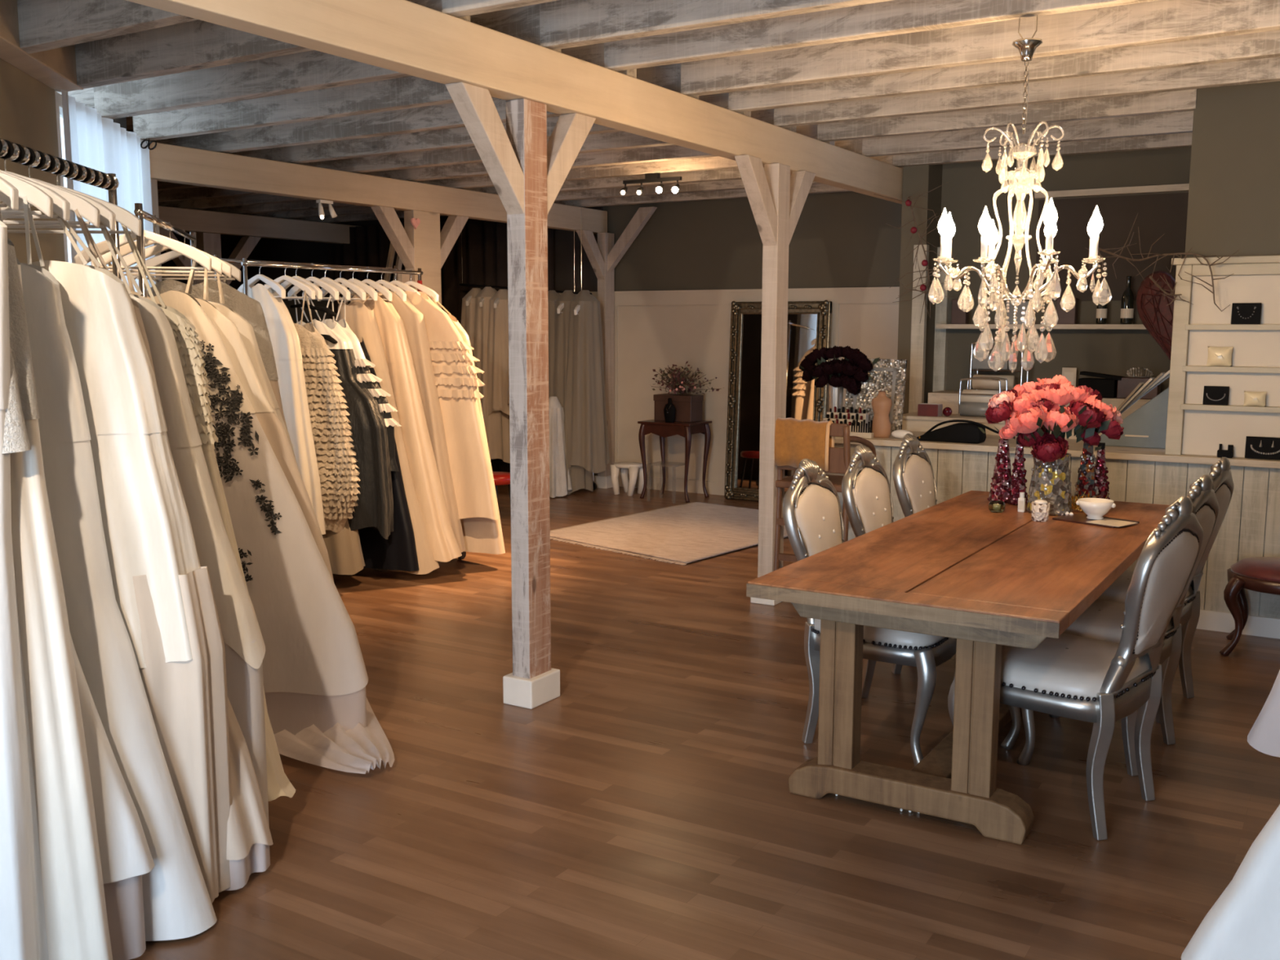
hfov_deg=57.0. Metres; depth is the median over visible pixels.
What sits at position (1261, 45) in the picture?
joist
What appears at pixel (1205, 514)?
cushion
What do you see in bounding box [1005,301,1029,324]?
crate
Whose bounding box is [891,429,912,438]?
folded cloth
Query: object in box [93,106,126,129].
wall
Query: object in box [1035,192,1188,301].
mirror
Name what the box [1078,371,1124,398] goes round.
box
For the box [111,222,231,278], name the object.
clothes hanger
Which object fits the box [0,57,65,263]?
wall
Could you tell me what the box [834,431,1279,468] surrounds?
countertop
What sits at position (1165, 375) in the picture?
magazine
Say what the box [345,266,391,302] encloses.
clothes hanger
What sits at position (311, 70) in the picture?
joist
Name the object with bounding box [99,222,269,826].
gown
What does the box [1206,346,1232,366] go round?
cushion
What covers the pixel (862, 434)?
stand
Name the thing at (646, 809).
floor
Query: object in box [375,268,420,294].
clothes hanger
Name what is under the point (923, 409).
box
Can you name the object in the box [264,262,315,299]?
clothes hanger
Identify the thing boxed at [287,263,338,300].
clothes hanger
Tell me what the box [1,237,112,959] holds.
gown
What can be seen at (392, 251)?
batten
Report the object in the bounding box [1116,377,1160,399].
box
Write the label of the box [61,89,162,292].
sheer curtain
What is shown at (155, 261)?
clothes hanger
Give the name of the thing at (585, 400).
gown
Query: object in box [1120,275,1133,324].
wine bottle
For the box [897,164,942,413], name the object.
wall
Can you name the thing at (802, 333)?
mirror glass
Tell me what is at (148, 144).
wire hook
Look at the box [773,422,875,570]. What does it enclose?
bar chair
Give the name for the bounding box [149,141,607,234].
timber beam
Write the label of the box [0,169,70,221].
clothes hanger
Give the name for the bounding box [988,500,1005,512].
glass
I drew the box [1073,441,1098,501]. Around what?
candlestick
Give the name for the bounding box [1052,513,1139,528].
tray
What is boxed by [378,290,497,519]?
gown
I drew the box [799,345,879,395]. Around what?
bouquet
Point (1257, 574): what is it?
chair
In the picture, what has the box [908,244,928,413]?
trim
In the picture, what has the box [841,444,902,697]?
dining chair
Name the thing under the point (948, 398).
trim
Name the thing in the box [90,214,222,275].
clothes hanger
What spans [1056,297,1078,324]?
book
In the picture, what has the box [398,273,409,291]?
plank
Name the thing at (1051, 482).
glass vase
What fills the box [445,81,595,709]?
timber post
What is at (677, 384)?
flower arrangement
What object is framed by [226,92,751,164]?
joist
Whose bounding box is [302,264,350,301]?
clothes hanger
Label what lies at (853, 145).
joist
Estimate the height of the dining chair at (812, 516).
1.054 m
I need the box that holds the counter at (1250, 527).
[825,412,1279,639]
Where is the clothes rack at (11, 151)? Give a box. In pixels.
[0,137,121,279]
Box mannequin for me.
[871,390,892,438]
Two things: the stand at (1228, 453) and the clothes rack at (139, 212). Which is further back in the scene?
the stand at (1228, 453)
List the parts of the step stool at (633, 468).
leg, leg, seat, leg, leg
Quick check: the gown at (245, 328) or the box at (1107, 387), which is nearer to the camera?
the gown at (245, 328)
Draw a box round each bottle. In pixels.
[1017,492,1025,512]
[1095,303,1107,324]
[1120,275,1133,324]
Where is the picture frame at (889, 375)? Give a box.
[844,358,906,433]
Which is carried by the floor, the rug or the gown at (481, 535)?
the rug
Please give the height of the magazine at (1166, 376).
0.250 m
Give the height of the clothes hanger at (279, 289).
0.216 m
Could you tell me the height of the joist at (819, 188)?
0.200 m
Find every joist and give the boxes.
[17,0,196,53]
[53,0,470,92]
[93,3,560,119]
[126,62,698,153]
[133,42,636,141]
[157,108,796,191]
[157,124,835,202]
[158,138,862,208]
[193,155,893,213]
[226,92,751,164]
[241,166,902,218]
[290,183,849,222]
[441,0,558,17]
[539,0,892,49]
[604,0,1158,71]
[680,0,1279,96]
[728,30,1279,112]
[773,57,1279,127]
[817,88,1197,142]
[862,111,1193,156]
[892,132,1192,167]
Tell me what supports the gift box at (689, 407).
on the side table at (664, 429)
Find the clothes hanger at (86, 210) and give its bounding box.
[2,159,99,227]
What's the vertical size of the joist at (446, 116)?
0.200 m
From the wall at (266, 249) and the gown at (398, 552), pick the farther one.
the wall at (266, 249)
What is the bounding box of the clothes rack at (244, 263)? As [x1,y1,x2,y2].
[240,257,466,559]
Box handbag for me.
[916,419,999,444]
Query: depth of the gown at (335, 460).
6.78 m
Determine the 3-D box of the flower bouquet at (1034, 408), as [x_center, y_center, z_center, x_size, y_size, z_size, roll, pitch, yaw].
[1.741,-0.175,4.967,0.547,0.527,0.626,3,8,22]
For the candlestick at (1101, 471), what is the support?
on the dining table at (962, 570)
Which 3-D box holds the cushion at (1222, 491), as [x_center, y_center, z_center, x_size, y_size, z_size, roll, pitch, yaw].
[2.236,0.198,4.684,0.137,0.397,0.413,6,9,38]
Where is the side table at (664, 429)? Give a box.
[637,419,711,502]
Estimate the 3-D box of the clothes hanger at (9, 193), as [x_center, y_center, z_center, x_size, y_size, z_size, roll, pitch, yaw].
[-1.619,-0.713,2.632,0.449,0.216,0.038,0,7,1]
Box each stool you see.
[492,471,511,505]
[610,462,647,496]
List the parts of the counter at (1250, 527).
skirting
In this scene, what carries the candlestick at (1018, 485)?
on the dining table at (962, 570)
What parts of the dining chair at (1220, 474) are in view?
seat, leg, seat frame, leg, nail trim, rail, backrest frame, nail trim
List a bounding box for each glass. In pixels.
[736,314,817,491]
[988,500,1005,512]
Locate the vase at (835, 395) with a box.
[827,382,844,412]
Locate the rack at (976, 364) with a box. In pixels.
[968,340,1028,390]
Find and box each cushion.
[793,484,841,556]
[852,467,891,533]
[902,453,935,513]
[1133,529,1199,654]
[1177,505,1215,605]
[1194,484,1231,575]
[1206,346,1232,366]
[1243,391,1266,406]
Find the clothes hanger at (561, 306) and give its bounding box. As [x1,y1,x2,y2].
[556,302,564,313]
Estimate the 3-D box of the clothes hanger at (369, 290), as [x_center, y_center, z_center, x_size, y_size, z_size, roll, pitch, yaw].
[-1.790,-1.226,7.363,0.449,0.216,0.038,6,10,39]
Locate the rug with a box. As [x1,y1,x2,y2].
[550,501,787,565]
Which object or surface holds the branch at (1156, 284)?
attached to the display shelf
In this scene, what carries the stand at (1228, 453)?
on the counter at (1250, 527)
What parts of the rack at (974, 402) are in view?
wire frame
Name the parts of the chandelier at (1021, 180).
candle bulb, candle bulb, arm, arm, candle bulb, candle bulb, arm, arm, chain, arm, arm, candle bulb, candle bulb, arm, arm, candle bulb, candle bulb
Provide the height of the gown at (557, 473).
0.899 m
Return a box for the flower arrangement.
[649,360,721,395]
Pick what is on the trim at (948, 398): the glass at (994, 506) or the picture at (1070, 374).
the picture at (1070, 374)
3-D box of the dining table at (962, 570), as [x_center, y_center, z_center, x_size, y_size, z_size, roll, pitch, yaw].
[1.373,0.592,4.516,0.940,0.760,2.452,5,9,31]
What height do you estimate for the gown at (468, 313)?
1.381 m
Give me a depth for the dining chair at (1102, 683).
3.60 m
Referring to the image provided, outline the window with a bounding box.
[54,90,71,262]
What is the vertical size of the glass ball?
0.060 m
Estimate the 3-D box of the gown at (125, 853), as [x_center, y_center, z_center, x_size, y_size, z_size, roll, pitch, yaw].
[-1.517,0.252,2.761,0.664,1.838,0.265,0,7,1]
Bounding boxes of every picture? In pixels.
[856,370,893,420]
[1062,367,1076,387]
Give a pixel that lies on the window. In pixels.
(59, 107)
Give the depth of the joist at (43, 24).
4.47 m
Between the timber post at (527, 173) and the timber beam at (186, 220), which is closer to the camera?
the timber post at (527, 173)
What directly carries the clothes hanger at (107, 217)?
hanging from the clothes rack at (11, 151)
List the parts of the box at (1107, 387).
lid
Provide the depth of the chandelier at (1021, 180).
4.20 m
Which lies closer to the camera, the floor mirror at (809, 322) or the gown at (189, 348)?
the gown at (189, 348)
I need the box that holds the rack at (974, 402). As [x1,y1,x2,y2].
[958,377,1007,417]
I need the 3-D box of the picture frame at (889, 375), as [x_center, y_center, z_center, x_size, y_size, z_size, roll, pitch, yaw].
[1.465,-0.526,7.360,0.375,0.457,0.088,5,9,31]
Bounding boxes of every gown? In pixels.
[0,207,154,959]
[0,220,48,959]
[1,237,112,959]
[20,195,217,941]
[31,212,231,903]
[74,208,273,890]
[89,257,394,773]
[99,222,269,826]
[107,262,333,582]
[120,223,295,801]
[125,271,297,466]
[146,272,288,431]
[241,283,325,534]
[289,293,393,539]
[293,290,360,533]
[306,293,400,471]
[322,518,364,574]
[336,295,439,574]
[350,293,462,562]
[358,338,419,571]
[365,291,465,552]
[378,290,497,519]
[431,295,505,554]
[460,288,481,355]
[473,286,510,463]
[487,288,509,415]
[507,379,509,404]
[547,290,560,398]
[548,396,572,497]
[553,289,593,494]
[564,289,609,473]
[1181,804,1279,959]
[1247,670,1279,757]
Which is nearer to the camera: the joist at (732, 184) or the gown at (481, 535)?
the gown at (481, 535)
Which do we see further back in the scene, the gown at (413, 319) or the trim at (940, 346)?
the trim at (940, 346)
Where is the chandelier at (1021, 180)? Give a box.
[928,15,1111,373]
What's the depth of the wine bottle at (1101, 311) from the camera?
7.60 m
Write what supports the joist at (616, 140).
attached to the ceiling
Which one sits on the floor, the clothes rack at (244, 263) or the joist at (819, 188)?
the clothes rack at (244, 263)
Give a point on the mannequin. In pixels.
(882, 404)
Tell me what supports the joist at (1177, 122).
attached to the ceiling
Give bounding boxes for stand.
[849,419,873,438]
[1217,444,1233,457]
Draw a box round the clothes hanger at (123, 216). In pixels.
[0,174,141,236]
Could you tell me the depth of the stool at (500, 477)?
8.99 m
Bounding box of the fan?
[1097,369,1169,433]
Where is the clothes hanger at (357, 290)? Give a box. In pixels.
[317,265,365,301]
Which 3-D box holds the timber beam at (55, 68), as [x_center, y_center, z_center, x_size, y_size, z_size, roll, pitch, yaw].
[-2.348,-1.711,3.519,0.140,0.310,3.938,-1,8,-9]
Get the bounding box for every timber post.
[159,228,261,284]
[370,205,468,308]
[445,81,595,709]
[576,206,657,488]
[734,155,815,605]
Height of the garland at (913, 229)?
0.900 m
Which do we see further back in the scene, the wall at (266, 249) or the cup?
the wall at (266, 249)
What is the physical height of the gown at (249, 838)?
1.837 m
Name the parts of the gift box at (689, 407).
lid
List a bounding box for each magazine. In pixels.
[1097,382,1144,433]
[1118,377,1155,412]
[1120,372,1164,413]
[1126,369,1169,408]
[1140,373,1169,398]
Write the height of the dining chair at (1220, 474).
1.054 m
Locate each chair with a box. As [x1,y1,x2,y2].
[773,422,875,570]
[782,458,956,766]
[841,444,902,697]
[892,433,937,516]
[947,496,1203,840]
[1000,474,1219,776]
[1097,457,1234,723]
[1218,556,1279,656]
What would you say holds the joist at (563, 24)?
attached to the ceiling
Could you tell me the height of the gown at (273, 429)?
1.334 m
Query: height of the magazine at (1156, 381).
0.272 m
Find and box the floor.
[129,484,1279,959]
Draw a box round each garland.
[875,182,968,321]
[1071,491,1108,512]
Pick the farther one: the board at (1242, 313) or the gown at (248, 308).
the board at (1242, 313)
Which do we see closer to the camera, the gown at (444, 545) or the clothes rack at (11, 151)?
the clothes rack at (11, 151)
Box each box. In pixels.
[653,393,703,422]
[917,403,942,416]
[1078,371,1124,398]
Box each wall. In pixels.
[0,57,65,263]
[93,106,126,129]
[160,206,603,297]
[281,191,902,323]
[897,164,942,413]
[939,146,1191,392]
[1184,80,1279,257]
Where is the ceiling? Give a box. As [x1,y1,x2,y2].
[56,87,133,130]
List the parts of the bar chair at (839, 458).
post, seat, rail, post, arm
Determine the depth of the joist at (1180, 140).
7.46 m
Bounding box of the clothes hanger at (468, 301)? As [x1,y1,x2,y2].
[465,284,477,306]
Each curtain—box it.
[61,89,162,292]
[328,219,554,472]
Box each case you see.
[1099,387,1168,448]
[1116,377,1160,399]
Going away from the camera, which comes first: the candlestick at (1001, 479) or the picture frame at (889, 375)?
the candlestick at (1001, 479)
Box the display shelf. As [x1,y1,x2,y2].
[1164,255,1279,457]
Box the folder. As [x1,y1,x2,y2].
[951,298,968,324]
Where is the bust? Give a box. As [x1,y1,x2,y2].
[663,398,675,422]
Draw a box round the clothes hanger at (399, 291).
[364,267,406,301]
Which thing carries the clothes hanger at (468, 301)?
hanging from the rail
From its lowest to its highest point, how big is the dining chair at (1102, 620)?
1.054 m
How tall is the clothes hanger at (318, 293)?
0.216 m
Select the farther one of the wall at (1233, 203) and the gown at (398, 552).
the gown at (398, 552)
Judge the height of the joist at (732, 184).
0.200 m
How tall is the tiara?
0.068 m
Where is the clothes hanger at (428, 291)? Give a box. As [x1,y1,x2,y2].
[390,269,438,302]
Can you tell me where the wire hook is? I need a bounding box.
[140,138,156,150]
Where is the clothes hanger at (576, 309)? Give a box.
[573,304,580,315]
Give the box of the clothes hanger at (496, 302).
[493,285,504,308]
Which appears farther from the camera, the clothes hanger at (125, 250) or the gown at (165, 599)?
the clothes hanger at (125, 250)
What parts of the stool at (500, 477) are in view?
leg, seat, leg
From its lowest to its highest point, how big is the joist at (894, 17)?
0.200 m
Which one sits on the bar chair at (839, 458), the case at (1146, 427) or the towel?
the towel
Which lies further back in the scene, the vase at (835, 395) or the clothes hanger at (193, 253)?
the vase at (835, 395)
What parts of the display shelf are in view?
panel, crown, shelf, shelf, shelf, panel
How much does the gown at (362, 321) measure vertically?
1.664 m
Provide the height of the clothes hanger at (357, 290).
0.216 m
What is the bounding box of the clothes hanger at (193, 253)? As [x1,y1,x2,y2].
[74,230,211,271]
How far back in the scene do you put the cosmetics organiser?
7.31 m
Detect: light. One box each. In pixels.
[315,200,337,219]
[620,173,681,195]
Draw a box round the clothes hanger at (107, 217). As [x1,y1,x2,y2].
[0,164,115,231]
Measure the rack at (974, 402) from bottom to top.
0.245 m
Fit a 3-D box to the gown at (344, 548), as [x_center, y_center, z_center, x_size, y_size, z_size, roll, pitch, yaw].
[-1.999,-0.053,7.114,0.814,1.181,0.268,5,9,31]
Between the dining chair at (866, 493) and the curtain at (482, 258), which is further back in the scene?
the curtain at (482, 258)
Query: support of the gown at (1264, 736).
hanging from the clothes hanger
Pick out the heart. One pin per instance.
(1157, 317)
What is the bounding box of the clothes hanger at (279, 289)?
[237,261,285,298]
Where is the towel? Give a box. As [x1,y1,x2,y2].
[774,417,834,471]
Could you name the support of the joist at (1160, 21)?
attached to the ceiling
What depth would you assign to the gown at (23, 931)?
2.54 m
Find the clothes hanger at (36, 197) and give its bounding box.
[0,171,53,217]
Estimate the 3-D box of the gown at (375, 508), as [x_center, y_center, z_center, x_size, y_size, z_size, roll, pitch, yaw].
[-1.910,-0.407,7.168,1.049,1.464,0.280,6,9,38]
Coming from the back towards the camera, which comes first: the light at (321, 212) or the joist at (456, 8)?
the light at (321, 212)
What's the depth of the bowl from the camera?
4.80 m
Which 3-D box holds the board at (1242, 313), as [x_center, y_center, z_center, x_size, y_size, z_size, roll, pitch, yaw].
[3.009,-0.826,5.855,0.130,0.105,0.024,5,9,31]
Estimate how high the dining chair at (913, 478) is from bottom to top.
1.054 m
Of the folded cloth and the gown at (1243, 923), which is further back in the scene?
the folded cloth
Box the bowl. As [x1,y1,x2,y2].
[1075,497,1115,519]
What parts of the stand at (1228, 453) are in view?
lid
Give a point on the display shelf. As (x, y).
(1193, 427)
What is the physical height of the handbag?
0.132 m
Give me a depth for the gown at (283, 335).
6.69 m
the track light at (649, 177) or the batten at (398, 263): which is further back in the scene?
the batten at (398, 263)
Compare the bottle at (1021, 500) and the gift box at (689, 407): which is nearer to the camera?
the bottle at (1021, 500)
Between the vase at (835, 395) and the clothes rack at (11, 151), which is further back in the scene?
the vase at (835, 395)
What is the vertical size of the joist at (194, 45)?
0.200 m
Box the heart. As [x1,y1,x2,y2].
[1136,271,1175,360]
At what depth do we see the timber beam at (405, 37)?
4.47 m
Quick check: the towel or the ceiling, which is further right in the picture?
the towel
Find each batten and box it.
[382,241,395,285]
[392,254,402,286]
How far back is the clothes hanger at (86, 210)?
3.08 m
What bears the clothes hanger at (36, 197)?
hanging from the clothes rack at (11, 151)
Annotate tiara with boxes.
[1125,367,1153,377]
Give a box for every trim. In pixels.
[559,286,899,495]
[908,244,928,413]
[928,390,1151,419]
[933,247,950,391]
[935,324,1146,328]
[1034,183,1189,199]
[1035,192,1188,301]
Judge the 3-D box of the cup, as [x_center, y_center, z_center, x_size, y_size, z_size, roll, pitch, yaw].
[1.643,0.123,4.837,0.072,0.088,0.072,5,9,31]
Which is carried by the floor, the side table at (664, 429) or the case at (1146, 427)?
the side table at (664, 429)
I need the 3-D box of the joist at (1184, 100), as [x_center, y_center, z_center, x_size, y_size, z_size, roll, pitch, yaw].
[1.932,-2.034,6.450,2.040,0.200,0.070,5,9,31]
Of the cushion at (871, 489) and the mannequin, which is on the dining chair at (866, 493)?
the cushion at (871, 489)
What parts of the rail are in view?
rail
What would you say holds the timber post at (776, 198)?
on the floor
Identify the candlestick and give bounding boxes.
[986,437,1011,502]
[1006,437,1027,505]
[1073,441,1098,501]
[1094,442,1110,499]
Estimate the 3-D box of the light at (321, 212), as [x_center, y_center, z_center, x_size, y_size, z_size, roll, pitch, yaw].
[-2.196,-1.889,8.259,0.069,0.135,0.159,5,9,31]
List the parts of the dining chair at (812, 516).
leg, backrest frame, nail trim, seat, nail trim, seat frame, leg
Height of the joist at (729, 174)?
0.200 m
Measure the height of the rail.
0.807 m
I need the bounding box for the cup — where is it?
[1031,499,1049,521]
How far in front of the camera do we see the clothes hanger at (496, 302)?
11.04 m
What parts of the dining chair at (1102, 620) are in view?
leg, leg, seat, leg, seat frame, leg, nail trim, rail, backrest frame, nail trim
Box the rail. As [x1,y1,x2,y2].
[459,205,591,294]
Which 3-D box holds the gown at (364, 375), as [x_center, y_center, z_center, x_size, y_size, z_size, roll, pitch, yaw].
[-1.865,-0.598,7.228,0.970,1.101,0.280,6,10,39]
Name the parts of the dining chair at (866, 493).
backrest frame, nail trim, leg, leg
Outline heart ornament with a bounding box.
[410,217,420,229]
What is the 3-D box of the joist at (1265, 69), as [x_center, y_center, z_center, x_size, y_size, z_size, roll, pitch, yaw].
[2.768,-1.875,5.243,4.740,0.200,0.070,5,9,31]
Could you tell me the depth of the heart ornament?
8.91 m
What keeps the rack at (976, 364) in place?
on the trim at (948, 398)
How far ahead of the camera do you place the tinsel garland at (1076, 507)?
5.07 m
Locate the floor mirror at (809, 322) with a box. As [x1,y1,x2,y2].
[724,299,831,501]
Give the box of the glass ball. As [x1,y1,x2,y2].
[942,407,951,416]
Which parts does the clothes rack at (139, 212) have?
rail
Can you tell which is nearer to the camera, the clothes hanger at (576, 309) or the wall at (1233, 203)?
the wall at (1233, 203)
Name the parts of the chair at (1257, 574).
leg, leg, seat rail, seat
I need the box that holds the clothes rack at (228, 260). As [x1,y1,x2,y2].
[213,254,399,286]
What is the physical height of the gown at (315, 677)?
1.767 m
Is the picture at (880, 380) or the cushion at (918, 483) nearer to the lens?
the cushion at (918, 483)
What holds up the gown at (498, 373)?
hanging from the clothes hanger at (496, 302)
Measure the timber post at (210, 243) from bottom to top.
2.415 m
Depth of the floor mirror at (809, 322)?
10.46 m
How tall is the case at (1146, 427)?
0.349 m
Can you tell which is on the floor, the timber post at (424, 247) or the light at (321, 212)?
the timber post at (424, 247)
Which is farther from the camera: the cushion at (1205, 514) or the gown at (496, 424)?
the gown at (496, 424)
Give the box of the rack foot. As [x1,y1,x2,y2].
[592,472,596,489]
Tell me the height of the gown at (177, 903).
1.844 m
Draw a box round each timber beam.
[0,0,83,89]
[125,0,902,204]
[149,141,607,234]
[158,205,355,244]
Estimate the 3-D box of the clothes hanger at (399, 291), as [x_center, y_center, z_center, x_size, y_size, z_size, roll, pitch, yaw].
[-1.655,-1.251,7.560,0.449,0.216,0.038,6,10,38]
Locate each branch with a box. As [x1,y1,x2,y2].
[1086,213,1239,311]
[1149,275,1192,305]
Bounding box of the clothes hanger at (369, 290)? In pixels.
[330,266,377,301]
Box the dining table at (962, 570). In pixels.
[746,490,1169,844]
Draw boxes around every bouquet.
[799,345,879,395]
[977,374,1124,462]
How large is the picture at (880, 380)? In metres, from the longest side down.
0.319 x 0.235 x 0.004 m
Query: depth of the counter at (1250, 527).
6.11 m
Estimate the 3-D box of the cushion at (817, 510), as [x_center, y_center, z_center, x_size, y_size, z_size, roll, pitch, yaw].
[0.686,0.214,4.537,0.137,0.397,0.413,5,9,31]
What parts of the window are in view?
pane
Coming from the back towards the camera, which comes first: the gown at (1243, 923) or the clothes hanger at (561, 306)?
the clothes hanger at (561, 306)
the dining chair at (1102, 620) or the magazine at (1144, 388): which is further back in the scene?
the magazine at (1144, 388)
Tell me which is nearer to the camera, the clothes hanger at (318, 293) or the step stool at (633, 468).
the clothes hanger at (318, 293)
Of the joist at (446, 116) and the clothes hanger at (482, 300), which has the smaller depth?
the joist at (446, 116)
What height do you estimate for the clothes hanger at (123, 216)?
0.216 m
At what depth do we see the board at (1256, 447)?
5.88 m
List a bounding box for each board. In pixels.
[1202,386,1229,405]
[1231,302,1262,324]
[1244,435,1279,459]
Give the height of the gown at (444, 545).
1.646 m
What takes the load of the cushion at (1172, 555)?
on the dining chair at (1102, 683)
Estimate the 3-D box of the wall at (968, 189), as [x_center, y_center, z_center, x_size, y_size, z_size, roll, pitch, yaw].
[2.979,-0.928,7.915,2.060,2.900,0.100,5,9,31]
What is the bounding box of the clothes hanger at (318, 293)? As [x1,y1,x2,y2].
[280,262,322,299]
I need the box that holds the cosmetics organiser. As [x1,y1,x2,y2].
[823,406,868,432]
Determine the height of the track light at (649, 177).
0.156 m
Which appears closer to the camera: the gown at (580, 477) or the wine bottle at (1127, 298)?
the wine bottle at (1127, 298)
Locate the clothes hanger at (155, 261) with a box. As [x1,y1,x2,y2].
[130,230,240,281]
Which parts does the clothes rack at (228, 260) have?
rail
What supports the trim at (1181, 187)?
attached to the wall at (968, 189)
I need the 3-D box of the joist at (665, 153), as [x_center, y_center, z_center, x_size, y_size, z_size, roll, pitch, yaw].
[-3.108,-2.477,9.756,10.040,0.200,0.082,5,9,31]
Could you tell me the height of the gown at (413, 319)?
1.639 m
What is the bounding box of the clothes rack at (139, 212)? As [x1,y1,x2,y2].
[133,203,198,297]
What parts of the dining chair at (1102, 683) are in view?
leg, leg, seat frame, seat, nail trim, leg, rail, leg, backrest frame, nail trim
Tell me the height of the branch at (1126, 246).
0.526 m
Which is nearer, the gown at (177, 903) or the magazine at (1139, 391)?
the gown at (177, 903)
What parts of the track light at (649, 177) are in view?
bulb, bulb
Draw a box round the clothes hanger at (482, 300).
[479,297,484,306]
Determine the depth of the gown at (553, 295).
10.83 m
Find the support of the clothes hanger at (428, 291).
hanging from the clothes rack at (244, 263)
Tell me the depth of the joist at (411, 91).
6.22 m
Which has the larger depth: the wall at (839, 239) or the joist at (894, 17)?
the wall at (839, 239)
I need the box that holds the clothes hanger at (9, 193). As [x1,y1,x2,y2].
[0,176,18,210]
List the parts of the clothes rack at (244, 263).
rail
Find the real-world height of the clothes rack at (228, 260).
1.958 m
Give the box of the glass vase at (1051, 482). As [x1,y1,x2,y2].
[1026,453,1071,515]
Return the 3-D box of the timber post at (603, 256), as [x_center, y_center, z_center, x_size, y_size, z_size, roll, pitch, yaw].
[-0.211,-1.201,10.996,0.618,2.630,0.546,5,9,31]

